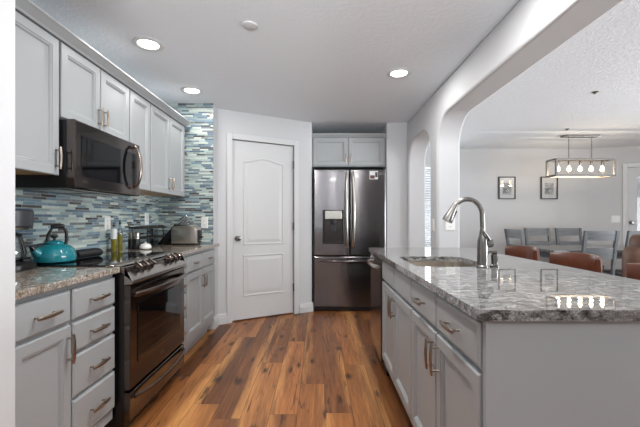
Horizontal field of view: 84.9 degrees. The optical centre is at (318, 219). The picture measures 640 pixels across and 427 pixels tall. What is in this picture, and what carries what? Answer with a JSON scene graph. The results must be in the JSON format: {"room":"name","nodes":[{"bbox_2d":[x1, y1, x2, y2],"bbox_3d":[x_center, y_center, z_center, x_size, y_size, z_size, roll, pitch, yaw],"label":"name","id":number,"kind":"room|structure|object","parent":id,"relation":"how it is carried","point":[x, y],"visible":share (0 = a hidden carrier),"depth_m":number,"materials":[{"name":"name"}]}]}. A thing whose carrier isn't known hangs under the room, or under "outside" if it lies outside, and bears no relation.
{"room":"kitchen","nodes":[
{"label":"kitchen","id":0,"kind":"room"},
{"bbox_2d":[0,0,14,426],"bbox_3d":[-1.372,-0.032,1.140,0.664,2.384,0.120,0,0,0],"label":"wall","id":1,"kind":"structure","parent":0,"point":[7,7],"depth_m":1.17,"materials":[{"name":"grey paint"}]},
{"bbox_2d":[207,104,217,328],"bbox_3d":[-1.409,-0.032,3.829,0.589,2.384,0.257,0,0,0],"label":"wall","id":2,"kind":"structure","parent":0,"point":[215,109],"depth_m":3.77,"materials":[{"name":"grey paint"}]},
{"bbox_2d":[158,103,212,242],"bbox_3d":[-1.410,-0.484,3.695,0.586,1.479,0.010,0,0,0],"label":"backsplash","id":3,"kind":"structure","parent":2,"relation":"attached to","point":[197,202],"depth_m":3.69,"materials":[{"name":"tile"}]},
{"bbox_2d":[201,217,207,227],"bbox_3d":[-1.207,0.035,3.686,0.072,0.116,0.008,0,0,0],"label":"power outlet","id":4,"kind":"object","parent":3,"relation":"attached to","point":[204,220],"visible":0.99,"depth_m":3.68,"materials":[{"name":"white plastic"}]},
{"bbox_2d":[214,314,218,328],"bbox_3d":[-1.107,1.099,3.776,0.016,0.120,0.143,0,0,0],"label":"baseboard","id":5,"kind":"structure","parent":2,"relation":"attached to","point":[216,318],"depth_m":3.75,"materials":[{"name":"white paint"}]},
{"bbox_2d":[218,109,311,313],"bbox_3d":[-0.629,-0.032,4.188,1.168,2.384,0.110,0,0,-29],"label":"wall","id":6,"kind":"structure","parent":0,"point":[229,121],"depth_m":4.13,"materials":[{"name":"grey paint"}]},
{"bbox_2d":[218,313,226,324],"bbox_3d":[-1.073,1.099,3.873,0.110,0.120,0.016,0,0,-29],"label":"baseboard","id":7,"kind":"structure","parent":6,"relation":"attached to","point":[222,316],"depth_m":3.87,"materials":[{"name":"white paint"}]},
{"bbox_2d":[227,133,298,323],"bbox_3d":[-0.644,0.097,4.120,0.885,2.125,0.105,0,0,-29],"label":"door","id":8,"kind":"structure","parent":6,"relation":"in","point":[260,224],"depth_m":4.11,"materials":[{"name":"white paint"}]},
{"bbox_2d":[300,302,312,312],"bbox_3d":[-0.156,1.099,4.374,0.184,0.120,0.016,0,0,-29],"label":"baseboard","id":9,"kind":"structure","parent":6,"relation":"attached to","point":[304,307],"depth_m":4.37,"materials":[{"name":"white paint"}]},
{"bbox_2d":[128,298,412,426],"bbox_3d":[2.550,1.200,1.750,8.900,0.080,9.100,0,0,0],"label":"floor","id":10,"kind":"structure","parent":0,"point":[317,368],"depth_m":2.54,"materials":[{"name":"brown wood"}]},
{"bbox_2d":[15,286,76,426],"bbox_3d":[-1.363,0.721,1.361,0.660,0.877,0.311,0,0,0],"label":"base cabinet","id":11,"kind":"object","parent":10,"relation":"on","point":[43,337],"visible":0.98,"depth_m":1.37,"materials":[{"name":"grey paint"}]},
{"bbox_2d":[15,267,119,299],"bbox_3d":[-1.371,0.265,1.526,0.642,0.030,0.648,0,0,0],"label":"countertop","id":12,"kind":"structure","parent":11,"relation":"on","point":[39,280],"depth_m":1.53,"materials":[{"name":"beige stone"}]},
{"bbox_2d":[15,209,36,271],"bbox_3d":[-1.557,0.100,1.724,0.254,0.300,0.218,0,0,0],"label":"coffee maker","id":13,"kind":"object","parent":12,"relation":"on","point":[24,218],"visible":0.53,"depth_m":1.73,"materials":[{"name":"black plastic"}]},
{"bbox_2d":[68,275,114,426],"bbox_3d":[-1.363,0.721,1.683,0.660,0.877,0.328,0,0,0],"label":"base cabinet","id":14,"kind":"object","parent":10,"relation":"on","point":[92,312],"visible":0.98,"depth_m":1.66,"materials":[{"name":"grey paint"}]},
{"bbox_2d":[37,252,186,426],"bbox_3d":[-1.297,0.697,2.233,0.716,0.925,0.759,0,0,0],"label":"range","id":15,"kind":"object","parent":10,"relation":"on","point":[148,304],"visible":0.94,"depth_m":2.04,"materials":[{"name":"black metal"}]},
{"bbox_2d":[29,224,76,263],"bbox_3d":[-1.512,0.134,2.000,0.213,0.217,0.213,0,0,-31],"label":"tea kettle","id":16,"kind":"object","parent":15,"relation":"on","point":[50,251],"visible":0.98,"depth_m":1.94,"materials":[{"name":"teal metal"}]},
{"bbox_2d":[76,248,102,258],"bbox_3d":[-1.485,0.215,2.232,0.087,0.054,0.219,0,0,8],"label":"oven mitt","id":17,"kind":"object","parent":15,"relation":"on","point":[82,253],"visible":0.84,"depth_m":2.21,"materials":[{"name":"grey fabric"}]},
{"bbox_2d":[37,252,163,266],"bbox_3d":[-1.395,0.249,2.233,0.520,0.012,0.753,0,0,0],"label":"cooktop","id":18,"kind":"object","parent":15,"relation":"in","point":[107,258],"depth_m":2.13,"materials":[{"name":"black glass"}]},
{"bbox_2d":[181,256,187,343],"bbox_3d":[-1.363,0.721,2.727,0.660,0.877,0.215,0,0,0],"label":"base cabinet","id":19,"kind":"object","parent":10,"relation":"on","point":[185,267],"visible":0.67,"depth_m":2.78,"materials":[{"name":"grey paint"}]},
{"bbox_2d":[184,248,214,353],"bbox_3d":[-1.363,0.721,3.228,0.660,0.877,0.783,0,0,0],"label":"base cabinet","id":20,"kind":"object","parent":10,"relation":"on","point":[200,271],"visible":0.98,"depth_m":3.16,"materials":[{"name":"grey paint"}]},
{"bbox_2d":[103,243,218,255],"bbox_3d":[-1.371,0.265,3.152,0.642,0.030,1.072,0,0,0],"label":"countertop","id":21,"kind":"structure","parent":20,"relation":"on","point":[183,249],"depth_m":3.02,"materials":[{"name":"beige stone"}]},
{"bbox_2d":[111,223,116,250],"bbox_3d":[-1.635,0.137,2.790,0.043,0.225,0.043,0,0,0],"label":"oil bottle","id":22,"kind":"object","parent":21,"relation":"on","point":[113,231],"visible":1,"depth_m":2.77,"materials":[{"name":"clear glass"}]},
{"bbox_2d":[118,220,122,249],"bbox_3d":[-1.640,0.127,2.885,0.036,0.245,0.036,0,0,0],"label":"oil bottle","id":23,"kind":"object","parent":21,"relation":"on","point":[120,236],"visible":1,"depth_m":2.87,"materials":[{"name":"clear glass"}]},
{"bbox_2d":[128,232,133,248],"bbox_3d":[-1.600,0.179,2.985,0.054,0.141,0.054,0,0,0],"label":"grinder","id":24,"kind":"object","parent":21,"relation":"on","point":[130,234],"visible":0.76,"depth_m":2.96,"materials":[{"name":"black plastic"}]},
{"bbox_2d":[133,232,139,248],"bbox_3d":[-1.545,0.179,2.965,0.054,0.141,0.054,0,0,0],"label":"grinder","id":25,"kind":"object","parent":21,"relation":"on","point":[136,235],"visible":0.98,"depth_m":2.94,"materials":[{"name":"black plastic"}]},
{"bbox_2d":[139,242,151,249],"bbox_3d":[-1.450,0.217,2.925,0.096,0.064,0.096,0,0,0],"label":"butter dish","id":26,"kind":"object","parent":21,"relation":"on","point":[145,246],"visible":1,"depth_m":2.89,"materials":[{"name":"white ceramic"}]},
{"bbox_2d":[129,226,165,244],"bbox_3d":[-1.604,0.158,3.320,0.168,0.184,0.440,0,0,0],"label":"corner shelf","id":27,"kind":"object","parent":21,"relation":"on","point":[152,236],"visible":0.77,"depth_m":3.27,"materials":[{"name":"black metal"}]},
{"bbox_2d":[129,226,165,228],"bbox_3d":[-1.604,0.074,3.320,0.168,0.016,0.440,0,0,0],"label":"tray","id":28,"kind":"object","parent":27,"relation":"on","point":[141,227],"depth_m":3.17,"materials":[{"name":"black metal"}]},
{"bbox_2d":[140,235,165,238],"bbox_3d":[-1.604,0.167,3.320,0.168,0.016,0.440,0,0,0],"label":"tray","id":29,"kind":"object","parent":27,"relation":"on","point":[150,236],"depth_m":3.27,"materials":[{"name":"black metal"}]},
{"bbox_2d":[158,216,190,243],"bbox_3d":[-1.497,0.105,3.630,0.314,0.289,0.100,0,0,0],"label":"knife block","id":30,"kind":"object","parent":21,"relation":"on","point":[184,221],"visible":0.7,"depth_m":3.58,"materials":[{"name":"wood"}]},
{"bbox_2d":[171,226,203,244],"bbox_3d":[-1.302,0.156,3.490,0.292,0.186,0.150,0,0,0],"label":"toaster","id":31,"kind":"object","parent":21,"relation":"on","point":[180,235],"visible":1,"depth_m":3.42,"materials":[{"name":"metal"}]},
{"bbox_2d":[314,169,385,309],"bbox_3d":[0.387,0.265,4.729,0.906,1.790,0.822,0,0,0],"label":"refrigerator","id":32,"kind":"object","parent":10,"relation":"on","point":[350,206],"visible":0.95,"depth_m":4.39,"materials":[{"name":"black metal"}]},
{"bbox_2d":[367,253,389,375],"bbox_3d":[0.700,0.718,2.829,0.597,0.860,0.513,0,0,0],"label":"dishwasher","id":33,"kind":"object","parent":10,"relation":"on","point":[375,262],"visible":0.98,"depth_m":2.72,"materials":[{"name":"grey metal"}]},
{"bbox_2d":[382,261,414,426],"bbox_3d":[0.713,0.721,2.162,0.575,0.877,0.806,0,0,0],"label":"base cabinet","id":34,"kind":"object","parent":10,"relation":"on","point":[397,307],"visible":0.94,"depth_m":2.06,"materials":[{"name":"grey paint"}]},
{"bbox_2d":[504,229,524,245],"bbox_3d":[2.990,0.649,4.980,0.511,1.019,0.430,0,0,0],"label":"dining chair","id":35,"kind":"object","parent":10,"relation":"on","point":[517,234],"visible":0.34,"depth_m":4.94,"materials":[{"name":"grey wood"}]},
{"bbox_2d":[505,246,539,260],"bbox_3d":[1.478,0.685,2.740,0.417,0.947,0.430,0,0,0],"label":"bar stool","id":36,"kind":"object","parent":10,"relation":"on","point":[527,252],"visible":0.23,"depth_m":2.80,"materials":[{"name":"leather"}]},
{"bbox_2d":[412,280,639,426],"bbox_3d":[0.723,0.721,1.371,0.595,0.877,0.771,0,0,0],"label":"base cabinet","id":37,"kind":"object","parent":10,"relation":"on","point":[447,342],"depth_m":0.99,"materials":[{"name":"grey paint"}]},
{"bbox_2d":[369,248,639,320],"bbox_3d":[0.880,0.265,2.040,0.880,0.030,2.150,0,0,0],"label":"countertop","id":38,"kind":"structure","parent":37,"relation":"on","point":[520,289],"depth_m":1.30,"materials":[{"name":"grey stone"}]},
{"bbox_2d":[407,261,475,266],"bbox_3d":[0.733,0.371,2.107,0.439,0.180,0.539,0,0,0],"label":"sink","id":39,"kind":"object","parent":38,"relation":"in","point":[417,263],"visible":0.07,"depth_m":2.36,"materials":[{"name":"metal"}]},
{"bbox_2d":[442,197,493,267],"bbox_3d":[0.782,0.065,1.838,0.260,0.368,0.078,0,0,0],"label":"kitchen faucet","id":40,"kind":"object","parent":38,"relation":"on","point":[484,242],"visible":1,"depth_m":1.83,"materials":[{"name":"silver metal"}]},
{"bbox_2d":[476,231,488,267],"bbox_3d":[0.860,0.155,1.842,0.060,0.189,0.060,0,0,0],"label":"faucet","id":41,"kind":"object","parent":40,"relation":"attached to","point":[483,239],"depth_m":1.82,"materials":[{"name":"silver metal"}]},
{"bbox_2d":[488,250,499,266],"bbox_3d":[0.922,0.206,1.853,0.061,0.086,0.048,0,0,30],"label":"soap dispenser","id":42,"kind":"object","parent":38,"relation":"on","point":[494,256],"visible":0.96,"depth_m":1.84,"materials":[{"name":"silver metal"}]},
{"bbox_2d":[524,228,551,262],"bbox_3d":[3.599,0.649,5.540,0.430,1.019,0.511,0,0,-2],"label":"dining chair","id":43,"kind":"object","parent":10,"relation":"on","point":[527,231],"visible":0.35,"depth_m":5.75,"materials":[{"name":"grey wood"}]},
{"bbox_2d":[525,245,624,258],"bbox_3d":[3.975,0.779,5.015,1.850,0.759,0.930,0,0,0],"label":"dining table","id":44,"kind":"object","parent":10,"relation":"on","point":[545,250],"visible":0.06,"depth_m":4.91,"materials":[{"name":"grey wood"}]},
{"bbox_2d":[550,252,602,272],"bbox_3d":[1.478,0.685,2.170,0.417,0.947,0.430,0,0,0],"label":"bar stool","id":45,"kind":"object","parent":10,"relation":"on","point":[590,262],"visible":0.22,"depth_m":2.22,"materials":[{"name":"brown leather"}]},
{"bbox_2d":[555,228,603,268],"bbox_3d":[4.101,0.649,5.540,0.430,1.019,0.511,0,0,2],"label":"dining chair","id":46,"kind":"object","parent":10,"relation":"on","point":[558,231],"visible":0.27,"depth_m":5.75,"materials":[{"name":"grey wood"}]},
{"bbox_2d":[581,231,619,274],"bbox_3d":[3.558,0.649,4.625,0.430,1.019,0.511,0,0,3],"label":"dining chair","id":47,"kind":"object","parent":10,"relation":"on","point":[604,253],"visible":0.41,"depth_m":4.41,"materials":[{"name":"grey wood"}]},
{"bbox_2d":[603,231,639,276],"bbox_3d":[4.076,0.649,4.625,0.430,1.019,0.511,0,0,-2],"label":"dining chair","id":48,"kind":"object","parent":10,"relation":"on","point":[618,272],"visible":0.25,"depth_m":4.41,"materials":[{"name":"grey wood"}]},
{"bbox_2d":[622,234,639,277],"bbox_3d":[3.400,0.646,3.181,0.886,1.025,0.849,0,0,0],"label":"recliner chair","id":49,"kind":"object","parent":10,"relation":"on","point":[631,253],"visible":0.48,"depth_m":3.47,"materials":[{"name":"brown leather"}]},
{"bbox_2d":[628,234,639,246],"bbox_3d":[3.400,0.275,3.460,0.560,0.290,0.300,0,0,0],"label":"cushion","id":50,"kind":"object","parent":49,"relation":"on","point":[634,241],"depth_m":3.48,"materials":[{"name":"brown leather"}]},
{"bbox_2d":[627,263,639,279],"bbox_3d":[1.478,0.685,1.580,0.417,0.947,0.430,0,0,0],"label":"bar stool","id":51,"kind":"object","parent":10,"relation":"on","point":[633,269],"visible":0.09,"depth_m":1.75,"materials":[{"name":"brown leather"}]},
{"bbox_2d":[312,131,312,301],"bbox_3d":[-0.145,-0.032,4.810,0.110,2.384,0.780,0,0,0],"label":"wall","id":52,"kind":"structure","parent":0,"point":[312,131],"depth_m":4.85,"materials":[{"name":"grey paint"}]},
{"bbox_2d":[313,174,313,297],"bbox_3d":[-0.423,-0.032,5.250,2.561,2.384,0.100,0,0,0],"label":"wall","id":53,"kind":"structure","parent":0,"point":[313,174],"depth_m":5.20,"materials":[{"name":"grey paint"}]},
{"bbox_2d":[31,0,639,148],"bbox_3d":[2.550,-1.270,1.750,8.900,0.108,9.100,0,0,0],"label":"ceiling","id":54,"kind":"structure","parent":0,"point":[325,64],"depth_m":2.73,"materials":[{"name":"white paint"}]},
{"bbox_2d":[132,36,163,51],"bbox_3d":[-1.190,-1.219,2.440,0.206,0.009,0.206,0,0,0],"label":"recessed light","id":55,"kind":"object","parent":54,"relation":"in","point":[145,43],"visible":1,"depth_m":2.43,"materials":[{"name":"white paint"}]},
{"bbox_2d":[180,86,202,94],"bbox_3d":[-1.205,-1.219,3.320,0.206,0.009,0.206,0,0,0],"label":"recessed light","id":56,"kind":"object","parent":54,"relation":"in","point":[188,90],"visible":1,"depth_m":3.31,"materials":[{"name":"white paint"}]},
{"bbox_2d":[243,21,256,29],"bbox_3d":[-0.434,-1.219,2.200,0.090,0.010,0.090,0,0,0],"label":"sensor","id":57,"kind":"object","parent":54,"relation":"attached to","point":[250,25],"visible":1,"depth_m":2.19,"materials":[{"name":"white paint"}]},
{"bbox_2d":[387,68,411,78],"bbox_3d":[0.668,-1.219,2.924,0.206,0.009,0.206,0,0,0],"label":"recessed light","id":58,"kind":"object","parent":54,"relation":"in","point":[396,73],"visible":1,"depth_m":2.91,"materials":[{"name":"white paint"}]},
{"bbox_2d":[546,135,615,177],"bbox_3d":[3.775,-0.915,5.060,0.850,0.600,0.230,0,0,0],"label":"pendant light","id":59,"kind":"object","parent":54,"relation":"hanging from","point":[556,160],"visible":1,"depth_m":5.04,"materials":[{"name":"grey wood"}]},
{"bbox_2d":[312,133,385,173],"bbox_3d":[0.384,-0.889,4.816,0.939,0.418,0.747,0,0,0],"label":"upper cabinet","id":60,"kind":"object","parent":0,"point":[349,151],"visible":0.99,"depth_m":4.49,"materials":[{"name":"grey paint"}]},
{"bbox_2d":[380,123,406,247],"bbox_3d":[1.093,-0.032,5.265,0.473,2.384,1.670,0,0,0],"label":"wall","id":61,"kind":"structure","parent":0,"point":[396,133],"depth_m":4.43,"materials":[{"name":"grey paint"}]},
{"bbox_2d":[425,149,588,261],"bbox_3d":[2.980,-0.032,6.050,3.300,2.384,0.100,0,0,0],"label":"wall","id":62,"kind":"structure","parent":0,"point":[480,169],"depth_m":6.00,"materials":[{"name":"grey paint"}]},
{"bbox_2d":[425,165,430,246],"bbox_3d":[1.800,-0.065,6.030,0.700,1.750,0.100,0,0,0],"label":"window","id":63,"kind":"structure","parent":62,"relation":"in","point":[426,166],"depth_m":6.00,"materials":[{"name":"white glass"}]},
{"bbox_2d":[498,177,515,198],"bbox_3d":[3.216,-0.540,5.986,0.285,0.385,0.026,0,0,0],"label":"framed picture","id":64,"kind":"object","parent":62,"relation":"attached to","point":[506,186],"visible":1,"depth_m":5.99,"materials":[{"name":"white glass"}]},
{"bbox_2d":[503,183,510,194],"bbox_3d":[3.216,-0.525,5.986,0.150,0.200,0.001,0,0,0],"label":"print","id":65,"kind":"object","parent":64,"relation":"attached to","point":[506,186],"depth_m":5.99},
{"bbox_2d":[540,177,557,198],"bbox_3d":[3.937,-0.540,5.986,0.285,0.385,0.026,0,0,0],"label":"framed picture","id":66,"kind":"object","parent":62,"relation":"attached to","point":[548,186],"visible":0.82,"depth_m":5.99,"materials":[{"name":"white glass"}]},
{"bbox_2d":[545,183,553,194],"bbox_3d":[3.937,-0.525,5.986,0.150,0.200,0.001,0,0,0],"label":"print","id":67,"kind":"object","parent":66,"relation":"attached to","point":[549,187],"depth_m":5.99},
{"bbox_2d":[407,0,623,247],"bbox_3d":[1.220,-0.032,0.915,0.220,2.384,7.030,0,0,0],"label":"wall","id":68,"kind":"structure","parent":0,"point":[532,30],"depth_m":2.78,"materials":[{"name":"grey paint"}]},
{"bbox_2d":[445,218,454,229],"bbox_3d":[1.232,0.045,3.285,0.090,0.116,0.008,0,0,0],"label":"power outlet","id":69,"kind":"object","parent":68,"relation":"attached to","point":[448,226],"visible":0.69,"depth_m":3.28,"materials":[{"name":"white plastic"}]},
{"bbox_2d":[589,146,639,268],"bbox_3d":[5.696,-0.032,5.637,2.250,2.384,0.100,0,0,21],"label":"wall","id":70,"kind":"structure","parent":0,"point":[605,194],"depth_m":5.90,"materials":[{"name":"grey paint"}]},
{"bbox_2d":[611,216,619,222],"bbox_3d":[4.972,-0.005,5.861,0.118,0.116,0.008,0,0,21],"label":"light switch","id":71,"kind":"object","parent":70,"relation":"attached to","point":[614,219],"visible":1,"depth_m":5.86,"materials":[{"name":"white plastic"}]},
{"bbox_2d":[622,163,639,244],"bbox_3d":[5.526,0.112,5.655,1.010,2.094,0.101,0,0,21],"label":"door","id":72,"kind":"structure","parent":70,"relation":"in","point":[630,182],"depth_m":5.80,"materials":[{"name":"white paint"}]},
{"bbox_2d":[637,178,639,230],"bbox_3d":[5.540,0.106,5.691,0.584,1.582,0.015,0,0,21],"label":"window","id":73,"kind":"structure","parent":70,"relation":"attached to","point":[638,179],"depth_m":5.79,"materials":[{"name":"glass"}]},
{"bbox_3d":[-1.752,-0.032,1.300,0.096,2.384,8.000,0,0,0],"label":"wall","id":74,"kind":"structure","parent":0,"visible":0},
{"bbox_2d":[15,11,62,174],"bbox_3d":[-1.516,-0.595,1.532,0.355,0.724,0.653,0,0,0],"label":"upper cabinet","id":75,"kind":"object","parent":74,"relation":"attached to","point":[37,149],"visible":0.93,"depth_m":1.71,"materials":[{"name":"grey paint"}]},
{"bbox_2d":[15,0,190,126],"bbox_3d":[-1.512,-0.984,2.410,0.367,0.052,2.420,0,0,0],"label":"crown molding","id":76,"kind":"structure","parent":75,"relation":"attached to","point":[28,9],"depth_m":2.05,"materials":[{"name":"grey paint"}]},
{"bbox_2d":[15,189,157,259],"bbox_3d":[-1.699,-0.003,2.445,0.010,0.515,2.490,0,0,0],"label":"backsplash","id":77,"kind":"structure","parent":74,"relation":"attached to","point":[82,216],"depth_m":2.54,"materials":[{"name":"tile"}]},
{"bbox_2d":[104,216,110,230],"bbox_3d":[-1.690,0.030,2.800,0.008,0.116,0.075,0,0,0],"label":"power outlet","id":78,"kind":"object","parent":77,"relation":"attached to","point":[107,219],"visible":1,"depth_m":2.79,"materials":[{"name":"white plastic"}]},
{"bbox_2d":[145,213,148,224],"bbox_3d":[-1.690,-0.005,3.440,0.008,0.116,0.072,0,0,0],"label":"power outlet","id":79,"kind":"object","parent":77,"relation":"attached to","point":[146,214],"visible":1,"depth_m":3.43,"materials":[{"name":"white plastic"}]},
{"bbox_2d":[59,41,128,140],"bbox_3d":[-1.516,-0.751,2.203,0.355,0.412,0.683,0,0,0],"label":"upper cabinet","id":80,"kind":"object","parent":74,"relation":"attached to","point":[88,95],"visible":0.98,"depth_m":2.12,"materials":[{"name":"grey paint"}]},
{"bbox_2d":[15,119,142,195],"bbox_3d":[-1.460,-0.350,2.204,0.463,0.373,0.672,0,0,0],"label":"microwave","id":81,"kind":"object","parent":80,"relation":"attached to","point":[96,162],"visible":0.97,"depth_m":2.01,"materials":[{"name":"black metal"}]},
{"bbox_2d":[129,89,149,190],"bbox_3d":[-1.516,-0.595,2.704,0.355,0.724,0.315,0,0,0],"label":"upper cabinet","id":82,"kind":"object","parent":74,"relation":"attached to","point":[139,108],"visible":0.16,"depth_m":2.74,"materials":[{"name":"grey paint"}]},
{"bbox_2d":[139,104,184,196],"bbox_3d":[-1.516,-0.595,3.226,0.355,0.724,0.726,0,0,0],"label":"upper cabinet","id":83,"kind":"object","parent":74,"relation":"attached to","point":[167,136],"visible":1,"depth_m":3.17,"materials":[{"name":"grey paint"}]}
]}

